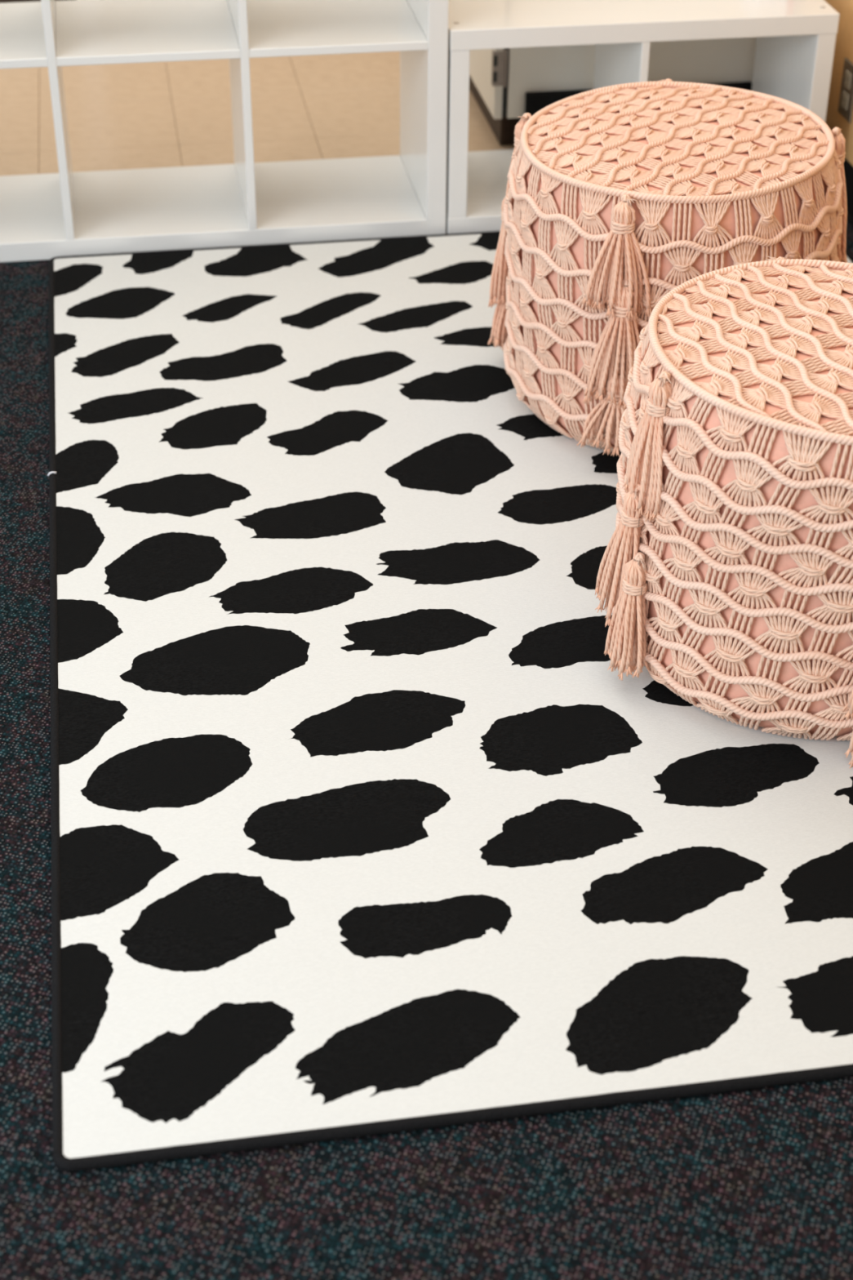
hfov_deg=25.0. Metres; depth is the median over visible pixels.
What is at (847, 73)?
socket
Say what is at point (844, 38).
wall
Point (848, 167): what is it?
baseboard
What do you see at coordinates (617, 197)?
pouf
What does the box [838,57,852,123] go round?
wall outlet
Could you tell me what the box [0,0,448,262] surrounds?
cube shelf
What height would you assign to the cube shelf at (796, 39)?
0.408 m
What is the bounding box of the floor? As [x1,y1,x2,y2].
[0,51,852,1279]
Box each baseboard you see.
[0,0,66,3]
[843,158,852,226]
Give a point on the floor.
(757, 1184)
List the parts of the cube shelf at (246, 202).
panel, panel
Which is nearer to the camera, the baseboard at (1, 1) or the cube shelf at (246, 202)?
the cube shelf at (246, 202)
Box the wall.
[824,0,852,165]
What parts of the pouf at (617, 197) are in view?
wavy cord, wavy cord, wavy cord, wavy cord, wavy cord, wavy cord, wavy cord, wavy cord, wavy cord, wavy cord, wavy cord, rim cord, wavy cord, wavy cord, wavy cord, wavy cord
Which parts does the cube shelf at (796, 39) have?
panel, panel, panel, panel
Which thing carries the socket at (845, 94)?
attached to the wall outlet at (846, 100)
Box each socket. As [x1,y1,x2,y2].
[841,90,848,110]
[844,70,852,89]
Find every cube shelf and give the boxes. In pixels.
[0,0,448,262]
[445,0,839,234]
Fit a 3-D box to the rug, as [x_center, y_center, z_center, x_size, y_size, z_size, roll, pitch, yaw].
[0.210,-0.171,2.900,1.539,0.016,2.232,-5,35,-8]
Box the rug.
[47,231,852,1172]
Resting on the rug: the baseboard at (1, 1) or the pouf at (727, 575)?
the pouf at (727, 575)
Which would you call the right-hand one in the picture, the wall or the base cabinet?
the wall
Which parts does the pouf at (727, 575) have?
wavy cord, wavy cord, wavy cord, wavy cord, wavy cord, wavy cord, wavy cord, wavy cord, wavy cord, wavy cord, rim cord, wavy cord, wavy cord, wavy cord, wavy cord, wavy cord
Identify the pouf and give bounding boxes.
[487,78,847,456]
[595,256,852,768]
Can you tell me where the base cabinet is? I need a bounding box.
[469,36,757,146]
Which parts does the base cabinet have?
frame, door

